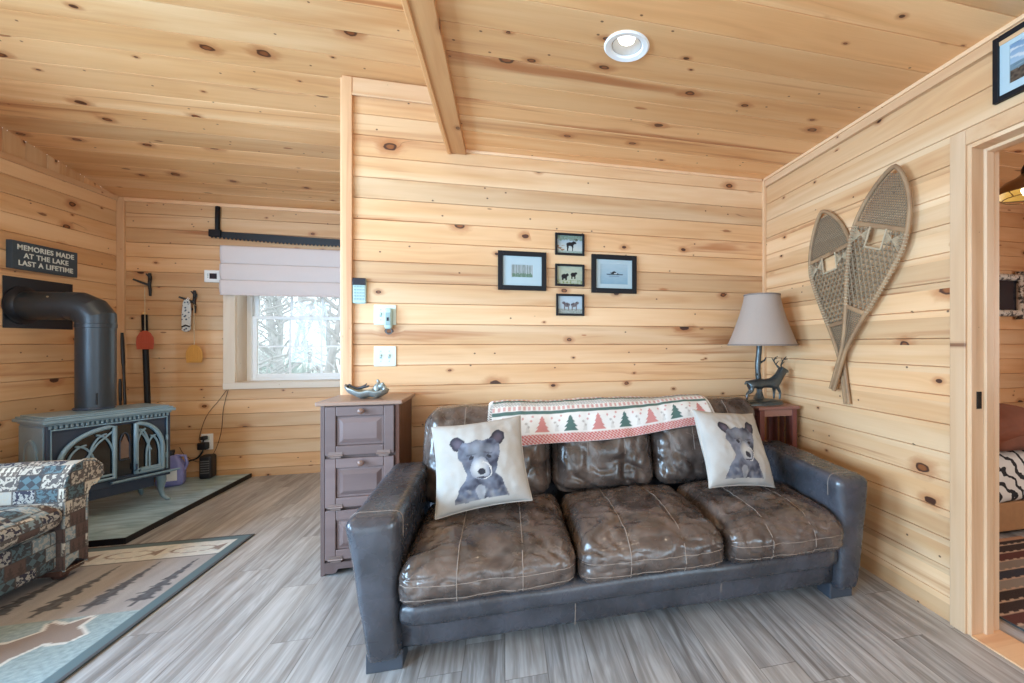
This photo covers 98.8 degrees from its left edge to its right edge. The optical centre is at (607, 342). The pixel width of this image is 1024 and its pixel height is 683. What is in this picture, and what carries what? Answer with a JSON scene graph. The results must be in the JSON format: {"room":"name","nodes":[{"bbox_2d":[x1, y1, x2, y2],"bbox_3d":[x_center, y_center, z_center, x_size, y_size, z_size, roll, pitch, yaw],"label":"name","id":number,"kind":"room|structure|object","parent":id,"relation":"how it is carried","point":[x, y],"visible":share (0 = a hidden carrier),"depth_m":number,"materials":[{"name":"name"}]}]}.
{"room":"cabin living room","nodes":[
{"label":"cabin living room","id":0,"kind":"room"},
{"bbox_2d":[0,126,115,463],"bbox_3d":[-3.295,-0.425,0.085,0.008,3.250,7.300,0,0,-13],"label":"wall","id":1,"kind":"structure","parent":0,"point":[37,365],"depth_m":3.05,"materials":[{"name":"brown wood"}]},
{"bbox_2d":[6,239,76,277],"bbox_3d":[-3.978,-0.587,3.034,0.034,0.186,0.445,0,0,-13],"label":"wall sign","id":2,"kind":"object","parent":1,"relation":"attached to","point":[20,255],"visible":1,"depth_m":2.99,"materials":[{"name":"wood"}]},
{"bbox_2d":[0,151,117,199],"bbox_3d":[-3.282,-1.219,0.077,0.020,0.040,7.280,0,0,-13],"label":"trim","id":3,"kind":"structure","parent":1,"relation":"attached to","point":[8,157],"depth_m":3.11,"materials":[{"name":"brown wood"}]},
{"bbox_2d":[126,201,339,476],"bbox_3d":[-3.033,-0.017,3.905,2.280,2.434,0.008,0,0,-13],"label":"wall","id":4,"kind":"structure","parent":0,"point":[271,431],"depth_m":3.78,"materials":[{"name":"brown wood"}]},
{"bbox_2d":[116,197,125,405],"bbox_3d":[-4.114,-0.017,3.634,0.052,2.434,0.024,0,0,-13],"label":"trim","id":5,"kind":"structure","parent":4,"relation":"attached to","point":[120,203],"depth_m":3.62,"materials":[{"name":"brown wood"}]},
{"bbox_2d":[132,273,151,295],"bbox_3d":[-3.942,-0.500,3.655,0.131,0.197,0.053,0,0,-17],"label":"hook","id":6,"kind":"object","parent":4,"relation":"attached to","point":[149,275],"visible":1,"depth_m":3.67,"materials":[{"name":"black metal"}]},
{"bbox_2d":[136,287,153,348],"bbox_3d":[-3.890,-0.211,3.618,0.126,0.528,0.025,0,0,-13],"label":"fly swatter","id":7,"kind":"object","parent":6,"relation":"hanging from","point":[144,340],"visible":1,"depth_m":3.61,"materials":[{"name":"plastic"}]},
{"bbox_2d":[178,290,196,312],"bbox_3d":[-3.631,-0.360,3.729,0.131,0.197,0.053,0,0,-17],"label":"hook","id":8,"kind":"object","parent":4,"relation":"attached to","point":[193,292],"visible":1,"depth_m":3.74,"materials":[{"name":"black metal"}]},
{"bbox_2d":[181,298,190,331],"bbox_3d":[-3.632,-0.246,3.703,0.066,0.297,0.027,0,0,-13],"label":"pot holder","id":9,"kind":"object","parent":8,"relation":"hanging from","point":[186,307],"visible":1,"depth_m":3.70,"materials":[{"name":"white fabric"}]},
{"bbox_2d":[185,305,202,362],"bbox_3d":[-3.591,-0.082,3.737,0.126,0.506,0.025,0,0,-13],"label":"fly swatter","id":10,"kind":"object","parent":8,"relation":"hanging from","point":[194,354],"visible":1,"depth_m":3.73,"materials":[{"name":"plastic"}]},
{"bbox_2d":[179,391,227,461],"bbox_3d":[-3.533,0.728,3.768,0.350,0.628,0.023,0,0,-17],"label":"lead","id":11,"kind":"object","parent":4,"relation":"attached to","point":[227,391],"visible":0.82,"depth_m":3.80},
{"bbox_2d":[201,433,212,449],"bbox_3d":[-3.522,0.867,3.778,0.088,0.140,0.010,0,0,-13],"label":"wall outlet","id":12,"kind":"object","parent":4,"relation":"attached to","point":[210,436],"visible":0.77,"depth_m":3.78,"materials":[{"name":"white plastic"}]},
{"bbox_2d":[197,442,208,451],"bbox_3d":[-3.526,0.906,3.746,0.068,0.078,0.049,0,0,-13],"label":"plug adapter","id":13,"kind":"object","parent":12,"relation":"attached to","point":[202,446],"visible":1,"depth_m":3.73,"materials":[{"name":"black plastic"}]},
{"bbox_2d":[204,270,220,282],"bbox_3d":[-3.477,-0.587,3.782,0.120,0.108,0.024,0,0,-13],"label":"thermostat","id":14,"kind":"object","parent":4,"relation":"attached to","point":[213,276],"visible":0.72,"depth_m":3.77,"materials":[{"name":"white plastic"}]},
{"bbox_2d":[223,295,235,382],"bbox_3d":[-3.356,-0.237,3.815,0.090,1.195,0.024,0,0,-13],"label":"trim","id":15,"kind":"structure","parent":4,"relation":"attached to","point":[229,301],"depth_m":3.80,"materials":[{"name":"brown wood"}]},
{"bbox_2d":[124,197,339,213],"bbox_3d":[-3.026,-1.219,3.896,2.190,0.030,0.020,0,0,-13],"label":"trim","id":16,"kind":"structure","parent":4,"relation":"attached to","point":[125,198],"depth_m":3.81,"materials":[{"name":"brown wood"}]},
{"bbox_2d":[236,295,246,381],"bbox_3d":[-3.337,-0.195,3.931,0.008,1.100,0.200,0,0,-13],"label":"trim","id":17,"kind":"structure","parent":4,"relation":"attached to","point":[241,300],"depth_m":3.90,"materials":[{"name":"brown wood"}]},
{"bbox_2d":[208,206,339,246],"bbox_3d":[-2.787,-1.047,3.943,1.464,0.312,0.037,0,0,-13],"label":"saw","id":18,"kind":"object","parent":4,"relation":"attached to","point":[216,232],"visible":0.71,"depth_m":3.87,"materials":[{"name":"metal"}]},
{"bbox_2d":[219,245,339,297],"bbox_3d":[-2.827,-0.636,3.894,1.145,0.436,0.061,0,0,-13],"label":"blind","id":19,"kind":"object","parent":4,"relation":"attached to","point":[243,270],"visible":0.84,"depth_m":3.85,"materials":[{"name":"white fabric"}]},
{"bbox_2d":[223,381,339,388],"bbox_3d":[-2.845,0.383,3.936,1.140,0.055,0.028,0,0,-13],"label":"trim","id":20,"kind":"structure","parent":4,"relation":"attached to","point":[264,385],"depth_m":3.89,"materials":[{"name":"brown wood"}]},
{"bbox_2d":[236,379,339,382],"bbox_3d":[-2.868,0.353,4.033,0.960,0.004,0.220,0,0,-13],"label":"trim","id":21,"kind":"structure","parent":4,"relation":"attached to","point":[326,379],"depth_m":3.95,"materials":[{"name":"brown wood"}]},
{"bbox_2d":[247,296,339,380],"bbox_3d":[-2.890,-0.195,4.124,0.952,1.100,0.072,0,0,-13],"label":"window","id":22,"kind":"structure","parent":4,"relation":"in","point":[253,302],"depth_m":4.03,"materials":[{"name":"white plastic"}]},
{"bbox_2d":[258,320,339,373],"bbox_3d":[-2.887,0.035,4.111,0.796,0.520,0.010,0,0,-13],"label":"window pane","id":23,"kind":"object","parent":22,"relation":"attached to","point":[321,346],"depth_m":4.10,"materials":[{"name":"clear glass"}]},
{"bbox_2d":[291,297,323,316],"bbox_3d":[-2.894,-0.463,4.141,0.796,0.425,0.010,0,0,-13],"label":"grille","id":24,"kind":"object","parent":22,"relation":"attached to","point":[291,297],"depth_m":4.13,"materials":[{"name":"white plastic"}]},
{"bbox_2d":[0,0,1023,210],"bbox_3d":[-0.840,-1.628,0.674,5.040,0.856,7.302,0,0,-13],"label":"ceiling","id":25,"kind":"structure","parent":0,"point":[740,88],"depth_m":2.25,"materials":[{"name":"brown wood"}]},
{"bbox_2d":[401,0,465,154],"bbox_3d":[-0.284,-1.186,-0.065,0.112,0.036,5.605,0,0,-13],"label":"beam","id":26,"kind":"structure","parent":25,"relation":"attached to","point":[425,15],"depth_m":1.82,"materials":[{"name":"brown wood"}]},
{"bbox_2d":[401,0,450,153],"bbox_3d":[-0.324,-1.168,-0.076,0.020,0.012,5.603,0,0,-13],"label":"trim","id":27,"kind":"structure","parent":26,"relation":"attached to","point":[406,7],"depth_m":1.80,"materials":[{"name":"brown wood"}]},
{"bbox_2d":[604,30,648,61],"bbox_3d":[0.075,-1.243,1.737,0.184,0.104,0.184,0,0,-13],"label":"recessed light","id":28,"kind":"object","parent":25,"relation":"in","point":[632,45],"visible":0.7,"depth_m":1.75,"materials":[{"name":"white plastic"}]},
{"bbox_2d":[62,472,1023,682],"bbox_3d":[-0.840,1.200,0.673,5.040,0.001,7.300,0,0,-13],"label":"floor","id":29,"kind":"structure","parent":0,"point":[265,612],"depth_m":1.75,"materials":[{"name":"grey wood"}]},
{"bbox_2d":[0,534,254,682],"bbox_3d":[-2.696,1.195,1.414,1.544,0.009,2.256,0,0,-13],"label":"rug","id":30,"kind":"object","parent":29,"relation":"on","point":[50,629],"visible":0.85,"depth_m":1.97,"materials":[{"name":"fabric"}]},
{"bbox_2d":[0,458,103,595],"bbox_3d":[-3.080,0.735,1.674,0.985,0.910,1.175,0,0,-13],"label":"armchair","id":31,"kind":"object","parent":30,"relation":"on","point":[44,504],"visible":1,"depth_m":2.12,"materials":[{"name":"multicoloured fabric"}]},
{"bbox_2d":[0,505,61,551],"bbox_3d":[-2.910,0.839,1.714,0.638,0.181,0.736,0,0,-13],"label":"seat cushion","id":32,"kind":"object","parent":31,"relation":"on","point":[21,526],"depth_m":1.99,"materials":[{"name":"multicoloured fabric"}]},
{"bbox_2d":[88,473,251,546],"bbox_3d":[-3.504,1.182,3.090,0.976,0.036,1.313,0,0,-13],"label":"hearth pad","id":33,"kind":"object","parent":29,"relation":"on","point":[122,518],"visible":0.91,"depth_m":3.05,"materials":[{"name":"grey stone"}]},
{"bbox_2d":[12,403,180,500],"bbox_3d":[-3.489,0.805,2.970,0.420,0.722,0.643,0,0,19],"label":"wood stove","id":34,"kind":"object","parent":33,"relation":"on","point":[131,441],"visible":0.86,"depth_m":2.91,"materials":[{"name":"blue metal"}]},
{"bbox_2d":[1,275,117,407],"bbox_3d":[-3.749,0.001,3.075,0.499,0.885,0.475,0,0,-13],"label":"pipe","id":35,"kind":"object","parent":34,"relation":"on","point":[25,303],"visible":1,"depth_m":2.92,"materials":[{"name":"metal"}]},
{"bbox_2d":[118,379,121,404],"bbox_3d":[-4.011,0.725,3.547,0.142,0.851,0.022,0,0,34],"label":"poker","id":36,"kind":"object","parent":33,"relation":"on","point":[120,380],"visible":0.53,"depth_m":3.57,"materials":[{"name":"black metal"}]},
{"bbox_2d":[120,333,126,404],"bbox_3d":[-3.971,0.532,3.531,0.206,1.237,0.065,0,0,20],"label":"shovel","id":37,"kind":"object","parent":33,"relation":"on","point":[122,343],"visible":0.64,"depth_m":3.56,"materials":[{"name":"black metal"}]},
{"bbox_2d":[141,312,154,481],"bbox_3d":[-3.851,0.446,3.584,0.274,1.418,0.092,0,0,26],"label":"pole","id":38,"kind":"object","parent":33,"relation":"on","point":[145,352],"visible":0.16,"depth_m":3.61,"materials":[{"name":"black metal"}]},
{"bbox_2d":[155,449,188,486],"bbox_3d":[-3.561,1.021,3.520,0.194,0.290,0.112,0,0,-31],"label":"plastic jug","id":39,"kind":"object","parent":33,"relation":"on","point":[177,477],"visible":0.6,"depth_m":3.50,"materials":[{"name":"purple plastic"}]},
{"bbox_2d":[199,454,215,478],"bbox_3d":[-3.462,1.066,3.720,0.090,0.200,0.102,0,0,-19],"label":"black blower","id":40,"kind":"object","parent":33,"relation":"on","point":[207,462],"visible":1,"depth_m":3.68,"materials":[{"name":"plastic"}]},
{"bbox_2d":[200,461,208,473],"bbox_3d":[-3.445,1.062,3.673,0.060,0.108,0.003,0,0,-19],"label":"grille","id":41,"kind":"object","parent":40,"relation":"attached to","point":[204,465],"depth_m":3.67,"materials":[{"name":"grey plastic"}]},
{"bbox_2d":[315,393,414,576],"bbox_3d":[-1.326,0.751,2.380,0.410,0.898,0.353,0,0,-13],"label":"base cabinet","id":42,"kind":"object","parent":29,"relation":"on","point":[362,440],"visible":0.77,"depth_m":2.23,"materials":[{"name":"wood"}]},
{"bbox_2d":[344,379,388,397],"bbox_3d":[-1.321,0.252,2.357,0.222,0.103,0.108,0,0,-13],"label":"sculpture","id":43,"kind":"object","parent":42,"relation":"on","point":[379,389],"visible":1,"depth_m":2.34,"materials":[{"name":"grey metal"}]},
{"bbox_2d":[346,396,866,673],"bbox_3d":[0.054,0.766,2.158,2.208,0.867,0.998,0,0,-13],"label":"leather sofa","id":44,"kind":"object","parent":29,"relation":"on","point":[634,524],"visible":0.78,"depth_m":1.80,"materials":[{"name":"brown leather"}]},
{"bbox_2d":[431,415,532,519],"bbox_3d":[-0.574,0.545,1.947,0.435,0.389,0.237,0,0,-18],"label":"throw pillow","id":45,"kind":"object","parent":44,"relation":"on","point":[478,465],"visible":1,"depth_m":1.89,"materials":[{"name":"fabric"}]},
{"bbox_2d":[398,493,574,607],"bbox_3d":[-0.497,0.841,1.860,0.637,0.218,0.671,0,0,-13],"label":"seat cushion","id":46,"kind":"object","parent":44,"relation":"on","point":[523,550],"depth_m":1.61,"materials":[{"name":"brown leather"}]},
{"bbox_2d":[423,404,550,502],"bbox_3d":[-0.630,0.564,2.274,0.644,0.462,0.338,0,0,-13],"label":"cushion","id":47,"kind":"object","parent":44,"relation":"on","point":[537,458],"depth_m":2.20,"materials":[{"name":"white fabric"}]},
{"bbox_2d":[487,394,714,445],"bbox_3d":[-0.030,0.426,2.475,1.282,0.225,0.384,0,0,-13],"label":"throw blanket","id":48,"kind":"object","parent":44,"relation":"on","point":[580,419],"visible":0.98,"depth_m":2.35,"materials":[{"name":"fabric"}]},
{"bbox_2d":[550,433,652,492],"bbox_3d":[-0.038,0.565,2.420,0.564,0.461,0.331,0,0,-13],"label":"cushion","id":49,"kind":"object","parent":44,"relation":"on","point":[575,467],"depth_m":2.28,"materials":[{"name":"brown leather"}]},
{"bbox_2d":[560,485,723,583],"bbox_3d":[0.125,0.839,2.009,0.627,0.221,0.671,0,0,-13],"label":"seat cushion","id":50,"kind":"object","parent":44,"relation":"on","point":[618,534],"depth_m":1.76,"materials":[{"name":"brown leather"}]},
{"bbox_2d":[649,396,755,483],"bbox_3d":[0.576,0.564,2.564,0.684,0.461,0.336,0,0,-13],"label":"cushion","id":51,"kind":"object","parent":44,"relation":"on","point":[677,457],"depth_m":2.40,"materials":[{"name":"brown leather"}]},
{"bbox_2d":[692,409,774,488],"bbox_3d":[0.649,0.544,2.229,0.445,0.396,0.245,0,0,-22],"label":"throw pillow","id":52,"kind":"object","parent":44,"relation":"on","point":[733,451],"visible":1,"depth_m":2.16,"materials":[{"name":"fabric"}]},
{"bbox_2d":[694,418,707,475],"bbox_3d":[0.635,0.561,2.257,0.404,0.404,0.078,8,-34,-22],"label":"pillow","id":53,"kind":"object","parent":52,"relation":"on","point":[698,423],"depth_m":2.17,"materials":[{"name":"fabric"}]},
{"bbox_2d":[676,480,843,563],"bbox_3d":[0.721,0.842,2.152,0.582,0.217,0.670,0,0,-13],"label":"seat cushion","id":54,"kind":"object","parent":44,"relation":"on","point":[793,521],"depth_m":1.91,"materials":[{"name":"brown leather"}]},
{"bbox_2d":[753,403,799,447],"bbox_3d":[1.044,0.800,2.846,0.291,0.800,0.304,0,0,-13],"label":"end table","id":55,"kind":"object","parent":29,"relation":"on","point":[772,413],"visible":0.31,"depth_m":2.74,"materials":[{"name":"red wood"}]},
{"bbox_2d":[727,292,798,405],"bbox_3d":[1.007,0.037,2.812,0.439,0.725,0.439,0,0,-13],"label":"table lamp","id":56,"kind":"object","parent":55,"relation":"on","point":[762,320],"visible":0.98,"depth_m":2.71,"materials":[{"name":"white fabric"}]},
{"bbox_2d":[353,77,761,461],"bbox_3d":[-0.197,-0.182,2.844,2.778,2.764,0.008,0,0,-13],"label":"wall","id":57,"kind":"structure","parent":0,"point":[431,224],"depth_m":2.76,"materials":[{"name":"brown wood"}]},
{"bbox_2d":[340,77,341,394],"bbox_3d":[-1.566,-0.177,2.563,0.022,2.754,0.100,0,0,-13],"label":"trim","id":58,"kind":"structure","parent":57,"relation":"attached to","point":[340,77],"depth_m":2.51,"materials":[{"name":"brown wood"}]},
{"bbox_2d":[342,75,352,394],"bbox_3d":[-1.521,-0.177,2.513,0.052,2.754,0.026,0,0,-13],"label":"trim","id":59,"kind":"structure","parent":57,"relation":"attached to","point":[347,97],"depth_m":2.50,"materials":[{"name":"brown wood"}]},
{"bbox_2d":[352,278,365,303],"bbox_3d":[-1.460,-0.306,2.526,0.072,0.150,0.022,0,0,-13],"label":"remote","id":60,"kind":"object","parent":57,"relation":"attached to","point":[359,284],"visible":1,"depth_m":2.52,"materials":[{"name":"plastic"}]},
{"bbox_2d":[374,346,395,365],"bbox_3d":[-1.328,0.079,2.560,0.122,0.120,0.017,0,0,-13],"label":"switch plate","id":61,"kind":"object","parent":57,"relation":"attached to","point":[383,355],"visible":1,"depth_m":2.56,"materials":[{"name":"beige plastic"}]},
{"bbox_2d":[374,305,395,324],"bbox_3d":[-1.328,-0.168,2.560,0.122,0.120,0.017,0,0,-13],"label":"switch plate","id":62,"kind":"object","parent":57,"relation":"attached to","point":[378,309],"visible":0.63,"depth_m":2.56,"materials":[{"name":"beige plastic"}]},
{"bbox_2d":[384,308,392,334],"bbox_3d":[-1.301,-0.129,2.550,0.044,0.157,0.036,0,0,-13],"label":"torch","id":63,"kind":"object","parent":62,"relation":"hanging from","point":[388,311],"visible":1,"depth_m":2.54,"materials":[{"name":"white plastic"}]},
{"bbox_2d":[352,77,431,104],"bbox_3d":[-1.249,-1.505,2.580,0.509,0.100,0.022,0,0,-13],"label":"trim","id":64,"kind":"structure","parent":57,"relation":"attached to","point":[359,85],"depth_m":2.56,"materials":[{"name":"brown wood"}]},
{"bbox_2d":[498,250,545,290],"bbox_3d":[-0.546,-0.460,2.745,0.303,0.247,0.019,0,0,-13],"label":"picture frame","id":65,"kind":"object","parent":57,"relation":"attached to","point":[517,270],"visible":1,"depth_m":2.74,"materials":[{"name":"black paint"}]},
{"bbox_2d":[512,264,532,276],"bbox_3d":[-0.547,-0.460,2.749,0.137,0.081,0.001,0,0,-13],"label":"print","id":66,"kind":"object","parent":65,"relation":"attached to","point":[517,270],"depth_m":2.75},
{"bbox_2d":[555,232,584,255],"bbox_3d":[-0.250,-0.646,2.816,0.193,0.143,0.019,0,0,-13],"label":"picture frame","id":67,"kind":"object","parent":57,"relation":"attached to","point":[572,244],"visible":1,"depth_m":2.82,"materials":[{"name":"black paint"}]},
{"bbox_2d":[557,235,581,252],"bbox_3d":[-0.251,-0.646,2.820,0.169,0.119,0.001,0,0,-13],"label":"print","id":68,"kind":"object","parent":67,"relation":"attached to","point":[565,244],"depth_m":2.82},
{"bbox_2d":[555,263,584,286],"bbox_3d":[-0.250,-0.444,2.816,0.193,0.144,0.019,0,0,-13],"label":"picture frame","id":69,"kind":"object","parent":57,"relation":"attached to","point":[565,274],"visible":1,"depth_m":2.82,"materials":[{"name":"black paint"}]},
{"bbox_2d":[557,266,581,283],"bbox_3d":[-0.251,-0.444,2.820,0.169,0.120,0.001,0,0,-13],"label":"print","id":70,"kind":"object","parent":69,"relation":"attached to","point":[565,274],"depth_m":2.82},
{"bbox_2d":[556,294,583,315],"bbox_3d":[-0.247,-0.250,2.817,0.186,0.142,0.019,0,0,-13],"label":"picture frame","id":71,"kind":"object","parent":57,"relation":"attached to","point":[566,304],"visible":1,"depth_m":2.82,"materials":[{"name":"black paint"}]},
{"bbox_2d":[591,254,636,293],"bbox_3d":[0.042,-0.462,2.886,0.312,0.256,0.019,0,0,-13],"label":"picture frame","id":72,"kind":"object","parent":57,"relation":"attached to","point":[609,273],"visible":1,"depth_m":2.88,"materials":[{"name":"black paint"}]},
{"bbox_2d":[600,264,627,284],"bbox_3d":[0.041,-0.462,2.889,0.192,0.136,0.001,0,0,-13],"label":"print","id":73,"kind":"object","parent":72,"relation":"attached to","point":[609,273],"depth_m":2.89},
{"bbox_2d":[466,149,761,181],"bbox_3d":[0.117,-1.191,2.909,2.077,0.018,0.018,0,0,-13],"label":"trim","id":74,"kind":"structure","parent":57,"relation":"attached to","point":[467,150],"depth_m":2.87,"materials":[{"name":"brown wood"}]},
{"bbox_2d":[762,179,765,440],"bbox_3d":[1.146,0.000,3.153,0.022,2.400,0.024,0,0,-13],"label":"trim","id":75,"kind":"structure","parent":57,"relation":"attached to","point":[763,181],"depth_m":3.14,"materials":[{"name":"brown wood"}]},
{"bbox_2d":[766,53,1023,621],"bbox_3d":[1.812,-0.005,0.438,0.008,2.410,5.607,0,0,-13],"label":"wall","id":76,"kind":"structure","parent":0,"point":[894,433],"depth_m":2.13,"materials":[{"name":"brown wood"}]},
{"bbox_2d":[808,209,854,403],"bbox_3d":[1.291,-0.225,2.506,0.038,1.134,0.369,0,0,-13],"label":"snowshoe","id":77,"kind":"object","parent":76,"relation":"attached to","point":[844,378],"visible":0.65,"depth_m":2.49,"materials":[{"name":"brown wood"}]},
{"bbox_2d":[829,164,912,390],"bbox_3d":[1.329,-0.289,2.220,0.038,1.124,0.516,0,0,-13],"label":"snowshoe","id":78,"kind":"object","parent":76,"relation":"attached to","point":[844,347],"visible":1,"depth_m":2.18,"materials":[{"name":"brown wood"}]},
{"bbox_2d":[764,13,1023,186],"bbox_3d":[1.806,-1.169,0.426,0.018,0.058,5.587,0,0,-13],"label":"trim","id":79,"kind":"structure","parent":76,"relation":"attached to","point":[983,51],"depth_m":2.05,"materials":[{"name":"brown wood"}]},
{"bbox_2d":[950,103,1023,669],"bbox_3d":[1.645,0.162,1.389,0.163,2.080,0.951,0,0,-13],"label":"door frame","id":80,"kind":"structure","parent":76,"relation":"in","point":[974,151],"depth_m":1.77,"materials":[{"name":"brown wood"}]},
{"bbox_2d":[992,21,1023,104],"bbox_3d":[1.538,-1.050,1.517,0.019,0.250,0.320,0,0,-13],"label":"picture frame","id":81,"kind":"object","parent":76,"relation":"attached to","point":[1007,58],"visible":1,"depth_m":1.62,"materials":[{"name":"black paint"}]},
{"bbox_2d":[1010,38,1023,82],"bbox_3d":[1.542,-1.050,1.518,0.001,0.146,0.216,0,0,-13],"label":"print","id":82,"kind":"object","parent":81,"relation":"attached to","point":[1016,49],"depth_m":1.60},
{"bbox_2d":[999,202,1023,407],"bbox_3d":[2.619,0.000,3.459,2.695,2.400,0.008,0,0,-13],"label":"wall","id":83,"kind":"structure","parent":0,"point":[1011,217],"depth_m":3.65,"materials":[{"name":"brown wood"}]},
{"bbox_2d":[999,271,1023,318],"bbox_3d":[3.315,-0.400,3.591,0.400,0.400,0.057,0,0,-13],"label":"mirror","id":84,"kind":"object","parent":83,"relation":"attached to","point":[1011,286],"visible":0.56,"depth_m":3.60,"materials":[{"name":"brown"}]},
{"bbox_2d":[999,280,1015,309],"bbox_3d":[3.311,-0.400,3.607,0.300,0.280,0.024,0,0,-13],"label":"mirror glass","id":85,"kind":"object","parent":84,"relation":"on","point":[1007,288],"depth_m":3.60,"materials":[{"name":"black mirror"}]},
{"bbox_2d":[999,142,1023,202],"bbox_3d":[3.040,-1.204,1.679,2.705,0.008,3.650,0,0,-13],"label":"ceiling","id":86,"kind":"structure","parent":0,"point":[1011,160],"depth_m":2.87,"materials":[{"name":"brown wood"}]},
{"bbox_2d":[999,165,1023,204],"bbox_3d":[2.102,-0.961,2.149,0.276,0.477,0.276,0,0,-13],"label":"pendant lamp","id":87,"kind":"object","parent":86,"relation":"hanging from","point":[1011,191],"visible":0.87,"depth_m":2.16,"materials":[{"name":"gold metal"}]},
{"bbox_2d":[999,529,1023,643],"bbox_3d":[2.974,1.201,1.664,2.840,0.001,3.650,0,0,-13],"label":"floor","id":88,"kind":"structure","parent":0,"point":[1004,626],"depth_m":1.82,"materials":[{"name":"grey wood"}]},
{"bbox_2d":[999,536,1023,630],"bbox_3d":[2.162,1.195,2.132,1.007,0.008,0.847,0,0,-13],"label":"bedroom rug","id":89,"kind":"object","parent":88,"relation":"on","point":[1011,549],"visible":0.27,"depth_m":2.16,"materials":[{"name":"multicoloured fabric"}]},
{"bbox_2d":[999,450,1023,531],"bbox_3d":[2.826,0.931,3.099,1.560,0.537,0.728,0,0,-13],"label":"bed","id":90,"kind":"object","parent":88,"relation":"on","point":[1011,463],"visible":0.09,"depth_m":2.66,"materials":[{"name":"white fabric"}]},
{"bbox_2d":[999,404,1023,451],"bbox_3d":[2.595,0.537,2.904,0.900,0.259,0.640,0,0,-13],"label":"blanket","id":91,"kind":"object","parent":90,"relation":"on","point":[1011,417],"visible":0.19,"depth_m":2.62,"materials":[{"name":"red fabric"}]},
{"bbox_2d":[999,450,1023,502],"bbox_3d":[2.826,0.837,3.097,1.560,0.348,0.724,0,0,-13],"label":"bedspread","id":92,"kind":"object","parent":90,"relation":"on","point":[1011,463],"depth_m":2.66,"materials":[{"name":"fabric"}]},
{"label":"outside","id":93,"kind":"structure","parent":0,"visible":0},
{"bbox_2d":[259,341,339,372],"bbox_3d":[-12.416,0.900,30.368,70.000,2.400,55.150,0,0,-13],"label":"ground","id":94,"kind":"structure","parent":93,"point":[285,349],"depth_m":31.82,"materials":[{"name":"white snow"}]},
{"bbox_2d":[259,300,288,342],"bbox_3d":[-13.675,-1.913,16.257,2.151,6.792,2.279,0,0,-13],"label":"bare tree","id":95,"kind":"object","parent":94,"relation":"on","point":[263,300],"visible":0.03,"depth_m":16.31,"materials":[{"name":"grey plant"}]},
{"bbox_2d":[259,296,297,354],"bbox_3d":[-16.198,-1.820,21.266,2.365,6.154,1.896,0,0,6],"label":"bare tree","id":96,"kind":"object","parent":94,"relation":"on","point":[267,321],"visible":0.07,"depth_m":20.88,"materials":[{"name":"grey plant"}]},
{"bbox_2d":[259,351,310,373],"bbox_3d":[-11.909,0.788,15.660,2.013,1.492,1.777,0,0,-13],"label":"bush","id":97,"kind":"object","parent":94,"relation":"on","point":[293,362],"visible":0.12,"depth_m":15.62,"materials":[{"name":"plant"}]},
{"bbox_2d":[259,296,314,373],"bbox_3d":[-6.652,-1.198,7.616,2.484,6.216,2.524,0,0,-13],"label":"bare tree","id":98,"kind":"object","parent":94,"relation":"on","point":[272,359],"visible":0.06,"depth_m":8.01,"materials":[{"name":"grey plant"}]},
{"bbox_2d":[259,296,324,371],"bbox_3d":[-10.498,-1.451,13.396,2.322,6.179,2.205,0,0,-13],"label":"bare tree","id":99,"kind":"object","parent":94,"relation":"on","point":[280,329],"visible":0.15,"depth_m":13.52,"materials":[{"name":"grey plant"}]},
{"bbox_2d":[259,296,327,373],"bbox_3d":[-8.210,-0.911,10.456,1.741,5.387,2.368,0,0,0],"label":"bare tree","id":100,"kind":"object","parent":94,"relation":"on","point":[276,350],"visible":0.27,"depth_m":10.37,"materials":[{"name":"grey plant"}]},
{"bbox_2d":[282,297,321,372],"bbox_3d":[-12.753,-1.389,18.027,2.003,5.615,2.260,0,0,-13],"label":"bare tree","id":101,"kind":"object","parent":94,"relation":"on","point":[300,323],"visible":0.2,"depth_m":17.86,"materials":[{"name":"grey plant"}]},
{"bbox_2d":[285,350,323,372],"bbox_3d":[-8.792,0.947,12.496,1.972,1.501,1.796,0,0,-13],"label":"bush","id":102,"kind":"object","parent":94,"relation":"on","point":[302,370],"visible":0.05,"depth_m":12.53,"materials":[{"name":"plant"}]},
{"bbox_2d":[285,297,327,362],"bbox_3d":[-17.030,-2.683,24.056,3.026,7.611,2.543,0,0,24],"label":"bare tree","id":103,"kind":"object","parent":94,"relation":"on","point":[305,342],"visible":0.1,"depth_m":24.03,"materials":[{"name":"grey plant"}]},
{"bbox_2d":[281,297,339,372],"bbox_3d":[-4.397,-0.469,7.271,2.118,4.861,1.840,0,0,20],"label":"bare tree","id":104,"kind":"object","parent":94,"relation":"on","point":[335,334],"visible":0.08,"depth_m":7.09,"materials":[{"name":"grey plant"}]},
{"bbox_2d":[282,297,339,371],"bbox_3d":[-9.613,-1.427,14.571,2.467,6.039,2.028,0,0,-13],"label":"bare tree","id":105,"kind":"object","parent":94,"relation":"on","point":[328,342],"visible":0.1,"depth_m":14.58,"materials":[{"name":"grey plant"}]},
{"bbox_2d":[304,297,339,360],"bbox_3d":[-7.128,-1.153,11.922,1.901,5.785,1.987,0,0,0],"label":"bare tree","id":106,"kind":"object","parent":94,"relation":"on","point":[325,302],"visible":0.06,"depth_m":11.52,"materials":[{"name":"grey plant"}]},
{"bbox_2d":[310,297,339,369],"bbox_3d":[-13.007,-2.148,20.725,2.284,6.899,2.661,0,0,-13],"label":"bare tree","id":107,"kind":"object","parent":94,"relation":"on","point":[313,297],"visible":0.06,"depth_m":20.66,"materials":[{"name":"grey plant"}]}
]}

